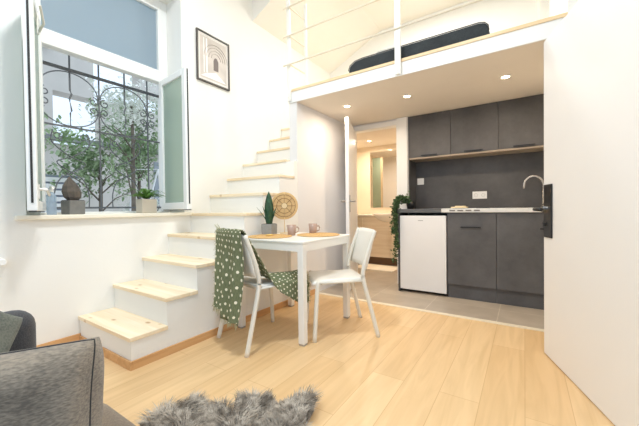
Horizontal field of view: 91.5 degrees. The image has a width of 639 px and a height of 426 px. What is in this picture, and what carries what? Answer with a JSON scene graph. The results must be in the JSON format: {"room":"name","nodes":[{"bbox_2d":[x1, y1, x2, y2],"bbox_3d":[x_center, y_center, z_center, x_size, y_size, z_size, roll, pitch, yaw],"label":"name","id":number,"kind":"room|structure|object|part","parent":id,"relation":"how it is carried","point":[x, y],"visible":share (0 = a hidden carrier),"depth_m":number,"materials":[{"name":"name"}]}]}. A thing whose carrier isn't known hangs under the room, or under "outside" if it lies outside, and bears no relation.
{"room":"studio apartment","nodes":[
{"label":"studio apartment","id":0,"kind":"room"},
{"bbox_2d":[0,0,329,344],"bbox_3d":[-1.530,-1.149,3.136,0.440,4.200,7.600,0,1,33],"label":"wall","id":1,"kind":"structure","parent":0,"point":[56,271],"depth_m":2.64,"materials":[{"name":"white paint"}]},
{"bbox_2d":[0,258,6,265],"bbox_3d":[-2.006,0.310,1.962,0.050,0.044,0.044,0,1,33],"label":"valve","id":2,"kind":"object","parent":1,"relation":"attached to","point":[3,262],"visible":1,"depth_m":1.95,"materials":[{"name":"white paint"}]},
{"bbox_2d":[36,333,80,346],"bbox_3d":[-2.595,0.960,1.099,0.014,0.070,2.945,0,1,33],"label":"baseboard","id":3,"kind":"structure","parent":1,"relation":"attached to","point":[75,337],"depth_m":2.24,"materials":[{"name":"brown wood"}]},
{"bbox_2d":[43,55,160,211],"bbox_3d":[-1.966,-0.679,2.836,0.016,1.340,1.100,0,1,33],"label":"window grille","id":4,"kind":"object","parent":1,"relation":"in","point":[68,70],"visible":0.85,"depth_m":2.81,"materials":[{"name":"metal"}]},
{"bbox_2d":[14,0,193,219],"bbox_3d":[-1.657,-1.031,2.564,0.595,2.135,1.300,0,1,33],"label":"window","id":5,"kind":"structure","parent":1,"relation":"in","point":[129,37],"depth_m":2.72,"materials":[{"name":"white plastic"}]},
{"bbox_3d":[-1.918,-0.696,2.100,0.050,1.365,0.520,-1,1,-37],"label":"casement frame","id":6,"kind":"part","parent":5,"relation":"part of","materials":[{"name":"white plastic"}]},
{"bbox_3d":[-1.918,-0.698,2.100,0.016,1.250,0.410,-1,1,-37],"label":"glass pane","id":7,"kind":"part","parent":5,"relation":"part of","materials":[{"name":"grey"}]},
{"bbox_3d":[-1.840,-1.279,2.061,0.177,0.140,0.039,0,1,45],"label":"stay arm","id":8,"kind":"part","parent":5,"relation":"part of","materials":[{"name":"metal"}]},
{"bbox_3d":[-1.765,-0.134,2.000,0.049,0.090,0.134,-1,1,-34],"label":"handle","id":9,"kind":"part","parent":5,"relation":"part of","materials":[{"name":"metal"}]},
{"bbox_2d":[46,186,56,214],"bbox_3d":[-1.897,-0.087,2.205,0.063,0.200,0.056,0,1,33],"label":"spray bottle","id":10,"kind":"object","parent":5,"relation":"on","point":[51,201],"visible":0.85,"depth_m":2.19,"materials":[{"name":"blue plastic"}]},
{"bbox_2d":[61,176,84,214],"bbox_3d":[-1.879,-0.134,2.362,0.115,0.288,0.134,0,1,22],"label":"sculpture","id":11,"kind":"object","parent":5,"relation":"on","point":[71,191],"visible":0.95,"depth_m":2.33,"materials":[{"name":"grey stone"}]},
{"bbox_3d":[-1.875,-0.042,2.371,0.115,0.105,0.110,0,1,22],"label":"pot","id":12,"kind":"part","parent":11,"relation":"part of","materials":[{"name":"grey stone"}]},
{"bbox_3d":[-1.868,-1.698,2.715,0.010,0.600,0.905,0,1,33],"label":"pane","id":13,"kind":"part","parent":5,"relation":"part of","materials":[{"name":"blue"}]},
{"bbox_3d":[-1.860,-1.696,2.709,0.060,0.635,0.965,0,1,33],"label":"frame","id":14,"kind":"part","parent":5,"relation":"part of","materials":[{"name":"white plastic"}]},
{"bbox_3d":[-1.720,0.021,2.630,0.275,0.032,1.300,0,1,33],"label":"sill","id":15,"kind":"part","parent":5,"relation":"part of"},
{"bbox_2d":[124,188,165,212],"bbox_3d":[-1.574,-0.114,2.828,0.205,0.228,0.387,0,1,33],"label":"potted fern","id":16,"kind":"object","parent":5,"relation":"on","point":[146,205],"visible":1,"depth_m":2.79,"materials":[{"name":"beige ceramic"}]},
{"bbox_2d":[136,199,156,212],"bbox_3d":[-1.573,-0.063,2.830,0.120,0.125,0.132,0,1,33],"label":"pot","id":17,"kind":"object","parent":5,"relation":"on","point":[142,205],"depth_m":2.79,"materials":[{"name":"beige ceramic"}]},
{"bbox_3d":[-1.364,-0.665,2.931,0.392,1.145,0.016,0,1,39],"label":"glass pane","id":18,"kind":"part","parent":5,"relation":"part of","materials":[{"name":"grey"}]},
{"bbox_3d":[-1.364,-0.662,2.931,0.502,1.260,0.050,0,1,39],"label":"casement frame","id":19,"kind":"part","parent":5,"relation":"part of","materials":[{"name":"white plastic"}]},
{"bbox_2d":[196,27,229,90],"bbox_3d":[-1.129,-1.621,3.323,0.020,0.514,0.414,0,1,33],"label":"framed print","id":20,"kind":"object","parent":1,"relation":"attached to","point":[212,54],"visible":1,"depth_m":3.31,"materials":[{"name":"paper"}]},
{"bbox_2d":[252,0,380,73],"bbox_3d":[0.065,-2.586,4.317,0.930,0.440,1.820,0,1,33],"label":"ceiling","id":21,"kind":"structure","parent":0,"point":[355,25],"depth_m":4.31,"materials":[{"name":"paint"}]},
{"bbox_2d":[289,102,345,291],"bbox_3d":[0.071,-0.137,3.873,0.100,2.115,1.249,0,1,33],"label":"wall partition","id":22,"kind":"structure","parent":0,"point":[317,140],"depth_m":3.68,"materials":[{"name":"white paint"}]},
{"bbox_2d":[103,263,614,425],"bbox_3d":[0.167,1.007,2.069,3.800,0.120,7.600,0,1,33],"label":"floor","id":23,"kind":"structure","parent":0,"point":[423,368],"depth_m":1.90,"materials":[{"name":"brown wood"}]},
{"bbox_2d":[5,310,135,425],"bbox_3d":[-1.007,0.594,0.596,1.580,0.780,1.065,0,1,33],"label":"sofa","id":24,"kind":"object","parent":23,"relation":"on","point":[25,338],"visible":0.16,"depth_m":1.33,"materials":[{"name":"grey fabric"}]},
{"bbox_2d":[0,311,22,352],"bbox_3d":[-1.241,0.428,0.996,0.266,0.479,0.490,0,1,25],"label":"sofa cushion","id":25,"kind":"object","parent":24,"relation":"on","point":[10,325],"visible":0.88,"depth_m":1.16,"materials":[{"name":"grey fabric"}]},
{"bbox_3d":[-1.563,0.671,1.042,0.160,0.465,0.935,0,1,33],"label":"arm","id":26,"kind":"part","parent":24,"relation":"part of","materials":[{"name":"grey fabric"}]},
{"bbox_2d":[0,337,103,425],"bbox_3d":[-0.767,0.467,0.674,0.489,0.313,0.279,-1,1,-31],"label":"sofa cushion","id":27,"kind":"object","parent":24,"relation":"on","point":[62,384],"visible":1,"depth_m":0.69,"materials":[{"name":"grey fabric"}]},
{"bbox_2d":[101,403,135,425],"bbox_3d":[-0.664,0.650,0.470,0.620,0.138,0.850,0,1,33],"label":"seat cushion","id":28,"kind":"object","parent":24,"relation":"on","point":[110,417],"depth_m":0.87,"materials":[{"name":"grey fabric"}]},
{"bbox_2d":[78,127,314,370],"bbox_3d":[-0.773,-0.092,3.179,0.771,2.068,2.597,0,1,33],"label":"staircase","id":29,"kind":"structure","parent":23,"relation":"on","point":[168,311],"depth_m":2.48,"materials":[{"name":"white paint"}]},
{"bbox_2d":[135,384,322,425],"bbox_3d":[-0.392,0.921,1.285,0.877,0.087,0.656,-1,1,-3],"label":"rug","id":30,"kind":"object","parent":23,"relation":"on","point":[253,409],"visible":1,"depth_m":1.44,"materials":[{"name":"grey fur"}]},
{"bbox_2d":[216,234,274,357],"bbox_3d":[-0.450,0.546,2.382,0.522,0.816,0.463,-1,1,-42],"label":"dining chair","id":31,"kind":"object","parent":23,"relation":"on","point":[253,279],"visible":0.45,"depth_m":2.13,"materials":[{"name":"white plastic"}]},
{"bbox_3d":[-0.726,0.550,2.405,0.144,0.814,0.058,-1,1,-42],"label":"leg","id":32,"kind":"part","parent":31,"relation":"part of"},
{"bbox_3d":[-0.607,0.291,2.239,0.110,0.298,0.399,-1,1,-42],"label":"backrest","id":33,"kind":"part","parent":31,"relation":"part of","materials":[{"name":"white plastic"}]},
{"bbox_3d":[-0.454,0.551,2.105,0.144,0.814,0.058,-1,1,-42],"label":"leg","id":34,"kind":"part","parent":31,"relation":"part of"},
{"bbox_3d":[-0.410,0.518,2.418,0.403,0.049,0.401,-1,1,-42],"label":"seat","id":35,"kind":"part","parent":31,"relation":"part of","materials":[{"name":"white plastic"}]},
{"bbox_2d":[212,224,311,329],"bbox_3d":[-0.414,0.427,2.239,0.746,0.702,0.380,-1,1,-6],"label":"throw blanket","id":36,"kind":"object","parent":31,"relation":"on","point":[229,260],"visible":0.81,"depth_m":2.17,"materials":[{"name":"green fabric"}]},
{"bbox_3d":[-0.295,0.522,2.257,0.345,0.020,0.020,-1,1,-43],"label":"rail","id":37,"kind":"part","parent":31,"relation":"part of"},
{"bbox_3d":[-0.416,0.722,2.688,0.035,0.449,0.068,0,1,30],"label":"leg","id":38,"kind":"part","parent":31,"relation":"part of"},
{"bbox_2d":[238,232,349,346],"bbox_3d":[-0.205,0.569,2.678,0.690,0.746,0.715,0,1,33],"label":"dining table","id":39,"kind":"object","parent":23,"relation":"on","point":[301,245],"visible":0.7,"depth_m":2.36,"materials":[{"name":"white paint"}]},
{"bbox_3d":[-0.649,0.580,2.577,0.050,0.716,0.050,0,1,33],"label":"leg","id":40,"kind":"part","parent":39,"relation":"part of","materials":[{"name":"white paint"}]},
{"bbox_2d":[257,192,276,233],"bbox_3d":[-0.482,0.003,2.811,0.205,0.390,0.118,0,1,22],"label":"snake plant","id":41,"kind":"object","parent":39,"relation":"on","point":[269,227],"visible":0.93,"depth_m":2.77,"materials":[{"name":"green plant"}]},
{"bbox_3d":[-0.451,0.148,2.797,0.106,0.100,0.104,0,1,22],"label":"pot","id":42,"kind":"part","parent":41,"relation":"part of","materials":[{"name":"grey concrete"}]},
{"bbox_2d":[248,234,291,238],"bbox_3d":[-0.417,0.195,2.620,0.374,0.009,0.374,0,1,33],"label":"placemat","id":43,"kind":"object","parent":39,"relation":"on","point":[259,236],"visible":0.84,"depth_m":2.55,"materials":[{"name":"beige wicker"}]},
{"bbox_2d":[272,192,297,233],"bbox_3d":[-0.333,-0.002,2.949,0.244,0.392,0.093,-1,1,-28],"label":"ornament","id":44,"kind":"object","parent":39,"relation":"on","point":[286,204],"visible":0.96,"depth_m":2.94,"materials":[{"name":"brown wicker"}]},
{"bbox_3d":[-0.288,0.567,3.126,0.050,0.716,0.050,0,1,33],"label":"leg","id":45,"kind":"part","parent":39,"relation":"part of","materials":[{"name":"white paint"}]},
{"bbox_2d":[287,225,298,235],"bbox_3d":[-0.235,0.149,2.718,0.100,0.092,0.082,0,1,15],"label":"mug","id":46,"kind":"object","parent":39,"relation":"on","point":[291,229],"visible":0.89,"depth_m":2.69,"materials":[{"name":"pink ceramic"}]},
{"bbox_3d":[-0.122,0.578,2.230,0.050,0.716,0.050,0,1,33],"label":"leg","id":47,"kind":"part","parent":39,"relation":"part of","materials":[{"name":"white paint"}]},
{"bbox_2d":[297,232,339,236],"bbox_3d":[-0.010,0.188,2.720,0.374,0.009,0.374,0,1,33],"label":"placemat","id":48,"kind":"object","parent":39,"relation":"on","point":[318,234],"visible":0.97,"depth_m":2.67,"materials":[{"name":"beige wicker"}]},
{"bbox_2d":[308,223,319,232],"bbox_3d":[-0.055,0.145,2.876,0.100,0.092,0.082,-2,1,-43],"label":"mug","id":49,"kind":"object","parent":48,"relation":"on","point":[312,227],"visible":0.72,"depth_m":2.84,"materials":[{"name":"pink ceramic"}]},
{"bbox_3d":[0.240,0.566,2.778,0.050,0.716,0.050,0,1,33],"label":"leg","id":50,"kind":"part","parent":39,"relation":"part of","materials":[{"name":"white paint"}]},
{"bbox_2d":[307,227,379,342],"bbox_3d":[0.161,0.536,2.524,0.522,0.816,0.463,-1,1,-11],"label":"dining chair","id":51,"kind":"object","parent":23,"relation":"on","point":[361,245],"visible":0.97,"depth_m":2.42,"materials":[{"name":"white plastic"}]},
{"bbox_3d":[-0.099,0.718,2.684,0.068,0.449,0.035,-1,1,7],"label":"leg","id":52,"kind":"part","parent":51,"relation":"part of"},
{"bbox_3d":[-0.023,0.723,2.285,0.068,0.449,0.035,-1,1,-28],"label":"leg","id":53,"kind":"part","parent":51,"relation":"part of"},
{"bbox_3d":[0.106,0.510,2.514,0.403,0.049,0.401,-1,1,-11],"label":"seat","id":54,"kind":"part","parent":51,"relation":"part of","materials":[{"name":"white plastic"}]},
{"bbox_3d":[0.166,0.515,2.324,0.345,0.020,0.022,-1,1,-11],"label":"rail","id":55,"kind":"part","parent":51,"relation":"part of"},
{"bbox_3d":[0.309,0.532,2.758,0.144,0.814,0.058,-1,1,-11],"label":"leg","id":56,"kind":"part","parent":51,"relation":"part of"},
{"bbox_3d":[0.361,0.275,2.559,0.110,0.298,0.399,-1,1,-11],"label":"backrest","id":57,"kind":"part","parent":51,"relation":"part of","materials":[{"name":"white plastic"}]},
{"bbox_3d":[0.384,0.537,2.360,0.144,0.814,0.058,-1,1,-11],"label":"leg","id":58,"kind":"part","parent":51,"relation":"part of","materials":[{"name":"white plastic"}]},
{"bbox_2d":[358,213,396,265],"bbox_3d":[1.124,0.444,5.429,1.445,0.882,0.504,0,1,33],"label":"bathroom vanity","id":59,"kind":"object","parent":23,"relation":"on","point":[381,253],"visible":0.41,"depth_m":5.30,"materials":[{"name":"brown wood"}]},
{"bbox_3d":[0.604,0.421,5.588,0.380,0.665,0.017,0,1,33],"label":"door","id":60,"kind":"part","parent":59,"relation":"part of","materials":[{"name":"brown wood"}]},
{"bbox_2d":[358,214,373,215],"bbox_3d":[1.141,0.037,5.456,1.445,0.030,0.425,0,1,33],"label":"countertop","id":61,"kind":"structure","parent":59,"relation":"on","point":[358,214],"depth_m":5.44,"materials":[{"name":"beige wood"}]},
{"bbox_2d":[372,213,393,221],"bbox_3d":[1.167,0.080,5.281,0.580,0.150,0.319,0,1,33],"label":"sink","id":62,"kind":"object","parent":61,"relation":"in","point":[376,217],"depth_m":5.22,"materials":[{"name":"white ceramic"}]},
{"bbox_3d":[0.974,0.500,5.346,0.495,0.505,0.017,0,1,33],"label":"door","id":63,"kind":"part","parent":59,"relation":"part of","materials":[{"name":"brown wood"}]},
{"bbox_3d":[1.411,0.499,5.059,0.540,0.505,0.017,0,1,33],"label":"door","id":64,"kind":"part","parent":59,"relation":"part of","materials":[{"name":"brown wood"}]},
{"bbox_2d":[358,264,396,271],"bbox_3d":[0.937,0.884,5.056,0.680,0.015,0.400,0,1,33],"label":"bath mat","id":65,"kind":"object","parent":23,"relation":"on","point":[370,266],"visible":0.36,"depth_m":5.00,"materials":[{"name":"beige fabric"}]},
{"bbox_2d":[398,213,407,290],"bbox_3d":[1.018,0.453,3.782,0.018,0.916,0.318,0,1,33],"label":"panel","id":66,"kind":"object","parent":23,"relation":"on","point":[399,214],"visible":0.36,"depth_m":3.65,"materials":[{"name":"laminate"}]},
{"bbox_2d":[397,208,445,212],"bbox_3d":[1.289,-0.030,3.773,0.487,0.041,0.651,0,1,33],"label":"countertop","id":67,"kind":"structure","parent":66,"relation":"on","point":[401,210],"depth_m":3.50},
{"bbox_2d":[389,190,414,262],"bbox_3d":[0.992,0.169,3.722,0.195,0.887,0.443,0,1,44],"label":"trailing ivy","id":68,"kind":"object","parent":67,"relation":"on","point":[410,204],"visible":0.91,"depth_m":3.64,"materials":[{"name":"green plant"}]},
{"bbox_2d":[441,208,539,212],"bbox_3d":[1.904,-0.035,3.363,0.985,0.046,0.660,0,1,33],"label":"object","id":69,"kind":"structure","parent":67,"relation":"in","point":[447,210],"depth_m":3.12,"materials":[{"name":"metal"}]},
{"bbox_2d":[523,175,543,206],"bbox_3d":[2.312,-0.229,3.323,0.243,0.356,0.056,0,1,33],"label":"kitchen faucet","id":70,"kind":"object","parent":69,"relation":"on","point":[528,177],"visible":0.62,"depth_m":3.29,"materials":[{"name":"silver metal"}]},
{"bbox_2d":[400,214,447,293],"bbox_3d":[1.325,0.466,3.757,0.510,0.884,0.626,0,1,33],"label":"fridge","id":71,"kind":"object","parent":23,"relation":"on","point":[423,237],"visible":0.84,"depth_m":3.49,"materials":[{"name":"metal"}]},
{"bbox_2d":[319,292,543,331],"bbox_3d":[0.907,0.932,2.993,2.260,0.025,0.050,0,1,33],"label":"trim","id":72,"kind":"structure","parent":23,"relation":"on","point":[363,300],"depth_m":2.82,"materials":[{"name":"beige wood"}]},
{"bbox_2d":[447,212,496,302],"bbox_3d":[1.737,0.449,3.482,0.459,0.915,0.652,0,1,33],"label":"base cabinet","id":73,"kind":"object","parent":23,"relation":"on","point":[471,236],"visible":0.97,"depth_m":3.23,"materials":[{"name":"laminate"}]},
{"bbox_2d":[496,212,543,309],"bbox_3d":[2.125,0.448,3.227,0.466,0.915,0.652,0,1,33],"label":"base cabinet","id":74,"kind":"object","parent":23,"relation":"on","point":[520,235],"visible":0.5,"depth_m":3.00,"materials":[{"name":"laminate"}]},
{"bbox_2d":[357,144,395,213],"bbox_3d":[1.325,-0.178,5.650,1.560,2.115,0.100,0,1,33],"label":"wall","id":75,"kind":"structure","parent":0,"point":[363,154],"depth_m":5.88,"materials":[{"name":"beige paint"}]},
{"bbox_2d":[370,149,396,207],"bbox_3d":[1.329,-0.615,5.565,0.900,1.030,0.019,0,1,33],"label":"bathroom mirror","id":76,"kind":"object","parent":75,"relation":"attached to","point":[383,164],"visible":0.51,"depth_m":5.67,"materials":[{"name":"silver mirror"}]},
{"bbox_2d":[353,117,415,214],"bbox_3d":[0.582,-0.152,4.523,1.558,2.115,0.400,0,1,33],"label":"wall","id":77,"kind":"structure","parent":0,"point":[407,117],"depth_m":4.03,"materials":[{"name":"white paint"}]},
{"bbox_2d":[341,117,407,289],"bbox_3d":[0.619,-0.142,3.894,0.792,2.113,0.811,0,1,33],"label":"door","id":78,"kind":"structure","parent":77,"relation":"in","point":[400,124],"depth_m":3.93,"materials":[{"name":"white paint"}]},
{"bbox_2d":[406,201,414,208],"bbox_3d":[1.116,-0.095,3.813,0.104,0.090,0.104,0,1,33],"label":"pot","id":79,"kind":"object","parent":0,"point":[410,205],"depth_m":3.77,"materials":[{"name":"white ceramic"}]},
{"bbox_2d":[356,0,467,29],"bbox_3d":[0.189,-2.825,2.116,3.800,0.100,5.650,0,1,33],"label":"ceiling","id":80,"kind":"structure","parent":0,"point":[381,12],"depth_m":4.30,"materials":[{"name":"paint"}]},
{"bbox_2d":[288,12,567,148],"bbox_3d":[1.160,-1.277,4.075,3.020,0.137,2.870,0,1,33],"label":"ceiling","id":81,"kind":"structure","parent":0,"point":[467,73],"depth_m":2.89,"materials":[{"name":"paint"}]},
{"bbox_2d":[282,0,481,100],"bbox_3d":[0.671,-1.763,2.798,2.340,1.155,0.302,0,1,33],"label":"loft railing","id":82,"kind":"object","parent":81,"relation":"attached to","point":[397,8],"visible":0.98,"depth_m":3.00,"materials":[{"name":"white metal"}]},
{"bbox_3d":[-0.328,-1.766,3.316,0.042,1.140,0.014,0,1,33],"label":"post","id":83,"kind":"part","parent":82,"relation":"part of","materials":[{"name":"white metal"}]},
{"bbox_3d":[0.587,-2.168,2.672,2.340,0.016,0.016,0,1,33],"label":"rail","id":84,"kind":"part","parent":82,"relation":"part of","materials":[{"name":"white metal"}]},
{"bbox_3d":[-0.154,-1.831,3.499,0.030,1.020,0.015,0,1,33],"label":"post","id":85,"kind":"part","parent":82,"relation":"part of","materials":[{"name":"white metal"}]},
{"bbox_3d":[0.591,-1.868,2.677,2.340,0.016,0.016,0,1,33],"label":"rail","id":86,"kind":"part","parent":82,"relation":"part of","materials":[{"name":"white metal"}]},
{"bbox_3d":[0.595,-1.568,2.681,2.340,0.016,0.016,0,1,33],"label":"rail","id":87,"kind":"part","parent":82,"relation":"part of","materials":[{"name":"white metal"}]},
{"bbox_3d":[0.662,-1.761,2.648,0.050,1.155,0.014,0,1,33],"label":"post","id":88,"kind":"part","parent":82,"relation":"part of","materials":[{"name":"white metal"}]},
{"bbox_2d":[348,22,489,72],"bbox_3d":[1.179,-1.398,3.272,1.192,0.129,1.486,0,1,33],"label":"mattress","id":89,"kind":"object","parent":81,"relation":"on","point":[481,29],"visible":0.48,"depth_m":2.58,"materials":[{"name":"grey fabric"}]},
{"bbox_2d":[500,74,511,78],"bbox_3d":[1.630,-1.193,2.729,0.090,0.006,0.090,0,1,33],"label":"recessed light","id":90,"kind":"object","parent":81,"relation":"in","point":[506,76],"visible":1,"depth_m":2.72,"materials":[{"name":"white paint"}]},
{"bbox_2d":[536,0,540,20],"bbox_3d":[2.391,-1.950,3.401,0.040,1.200,0.015,0,1,33],"label":"railing post","id":91,"kind":"object","parent":81,"relation":"on","point":[538,2],"visible":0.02,"depth_m":3.39,"materials":[{"name":"white metal"}]},
{"bbox_2d":[330,0,547,77],"bbox_3d":[1.538,-2.092,4.507,3.180,1.470,0.100,0,1,33],"label":"wall","id":92,"kind":"structure","parent":0,"point":[500,15],"depth_m":4.20,"materials":[{"name":"white paint"}]},
{"bbox_2d":[416,207,533,213],"bbox_3d":[1.926,-0.158,3.818,1.462,2.115,0.100,0,1,33],"label":"wall","id":93,"kind":"structure","parent":0,"point":[527,207],"depth_m":4.05,"materials":[{"name":"white paint"}]},
{"bbox_2d":[409,110,454,161],"bbox_3d":[1.400,-0.940,3.885,0.484,0.538,0.306,0,1,33],"label":"upper cabinet","id":94,"kind":"object","parent":93,"relation":"attached to","point":[429,134],"visible":0.98,"depth_m":3.77,"materials":[{"name":"laminate"}]},
{"bbox_3d":[1.410,-0.680,3.898,0.484,0.019,0.283,0,1,33],"label":"panel","id":95,"kind":"part","parent":94,"relation":"part of","materials":[{"name":"brown wood"}]},
{"bbox_2d":[451,102,499,158],"bbox_3d":[1.806,-0.941,3.618,0.482,0.538,0.306,0,1,33],"label":"upper cabinet","id":96,"kind":"object","parent":93,"relation":"attached to","point":[474,129],"visible":0.97,"depth_m":3.51,"materials":[{"name":"laminate"}]},
{"bbox_3d":[1.815,-0.681,3.631,0.482,0.019,0.283,0,1,33],"label":"panel","id":97,"kind":"part","parent":96,"relation":"part of","materials":[{"name":"brown wood"}]},
{"bbox_2d":[408,117,543,208],"bbox_3d":[1.809,-0.635,3.647,1.456,1.154,0.295,0,1,33],"label":"backsplash","id":98,"kind":"structure","parent":93,"relation":"attached to","point":[449,183],"depth_m":3.75,"materials":[{"name":"stone"}]},
{"bbox_2d":[417,178,423,184],"bbox_3d":[1.337,-0.416,4.118,0.085,0.085,0.012,0,1,33],"label":"light switch","id":99,"kind":"object","parent":98,"relation":"attached to","point":[420,181],"visible":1,"depth_m":4.11,"materials":[{"name":"white paint"}]},
{"bbox_2d":[472,191,486,198],"bbox_3d":[1.922,-0.216,3.738,0.156,0.088,0.010,0,1,33],"label":"wall socket","id":100,"kind":"object","parent":98,"relation":"attached to","point":[478,194],"visible":1,"depth_m":3.73,"materials":[{"name":"white paint"}]},
{"bbox_2d":[498,94,543,154],"bbox_3d":[2.204,-0.941,3.355,0.469,0.538,0.306,0,1,33],"label":"upper cabinet","id":101,"kind":"object","parent":93,"relation":"attached to","point":[520,120],"visible":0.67,"depth_m":3.26,"materials":[{"name":"laminate"}]},
{"bbox_3d":[2.214,-0.682,3.369,0.469,0.019,0.283,0,1,33],"label":"panel","id":102,"kind":"part","parent":101,"relation":"part of","materials":[{"name":"brown wood"}]},
{"bbox_2d":[548,0,578,16],"bbox_3d":[2.072,-0.941,2.386,0.360,3.720,4.900,0,1,33],"label":"wall","id":103,"kind":"structure","parent":0,"point":[555,7],"depth_m":2.53,"materials":[{"name":"white paint"}]},
{"bbox_2d":[533,0,638,425],"bbox_3d":[1.342,-0.089,1.623,0.129,2.044,0.907,0,1,15],"label":"door","id":104,"kind":"structure","parent":103,"relation":"in","point":[590,208],"depth_m":1.50,"materials":[{"name":"white metal"}]},
{"bbox_3d":[1.401,-0.023,1.986,0.050,0.026,0.122,0,1,15],"label":"handle","id":105,"kind":"part","parent":104,"relation":"part of","materials":[{"name":"black metal"}]},
{"bbox_3d":[1.457,-0.013,1.986,0.008,0.340,0.110,0,1,15],"label":"lock plate","id":106,"kind":"part","parent":104,"relation":"part of","materials":[{"name":"black metal"}]},
{"bbox_3d":[-5.535,1.312,9.064,12.780,0.200,19.000,0,1,33],"label":"floor","id":107,"kind":"structure","parent":0,"visible":0},
{"bbox_2d":[45,174,78,211],"bbox_3d":[-4.595,0.306,5.368,0.420,1.900,0.640,0,1,33],"label":"tall cabinet","id":108,"kind":"object","parent":107,"relation":"on","point":[49,178],"visible":0.12,"depth_m":5.28,"materials":[{"name":"white"}]},
{"bbox_2d":[44,113,147,211],"bbox_3d":[-4.290,-0.189,5.453,1.969,2.884,2.834,0,1,33],"label":"tree","id":109,"kind":"object","parent":107,"relation":"on","point":[94,164],"visible":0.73,"depth_m":5.55,"materials":[{"name":"green plant"}]},
{"bbox_2d":[42,47,159,211],"bbox_3d":[-6.630,-3.276,9.080,0.750,9.000,16.000,0,1,33],"label":"building","id":110,"kind":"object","parent":107,"relation":"on","point":[56,83],"visible":0.09,"depth_m":8.82,"materials":[{"name":"stone"}]},
{"bbox_2d":[154,162,159,206],"bbox_3d":[-5.271,-0.969,10.873,0.040,1.500,1.000,0,1,33],"label":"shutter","id":111,"kind":"object","parent":110,"relation":"hanging from","point":[156,187],"depth_m":10.50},
{"bbox_2d":[45,91,158,200],"bbox_3d":[-4.065,-0.656,6.821,2.139,3.773,2.384,-1,1,2],"label":"tree","id":112,"kind":"object","parent":107,"relation":"on","point":[152,145],"visible":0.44,"depth_m":6.51,"materials":[{"name":"green plant"}]},
{"bbox_2d":[78,73,157,210],"bbox_3d":[-3.444,-0.704,5.826,1.494,3.882,1.395,-1,1,-13],"label":"tree","id":113,"kind":"object","parent":107,"relation":"on","point":[132,108],"visible":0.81,"depth_m":5.63,"materials":[{"name":"green plant"}]},
{"bbox_2d":[117,189,159,210],"bbox_3d":[-3.808,0.311,7.231,1.622,1.826,1.528,-1,1,-9],"label":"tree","id":114,"kind":"object","parent":107,"relation":"on","point":[127,209],"visible":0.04,"depth_m":7.03,"materials":[{"name":"green plant"}]},
{"bbox_2d":[129,169,158,210],"bbox_3d":[-3.524,0.148,6.455,0.068,2.164,1.096,0,1,33],"label":"swing","id":115,"kind":"object","parent":107,"relation":"on","point":[157,170],"visible":0.24,"depth_m":6.50,"materials":[{"name":"white metal"}]}
]}

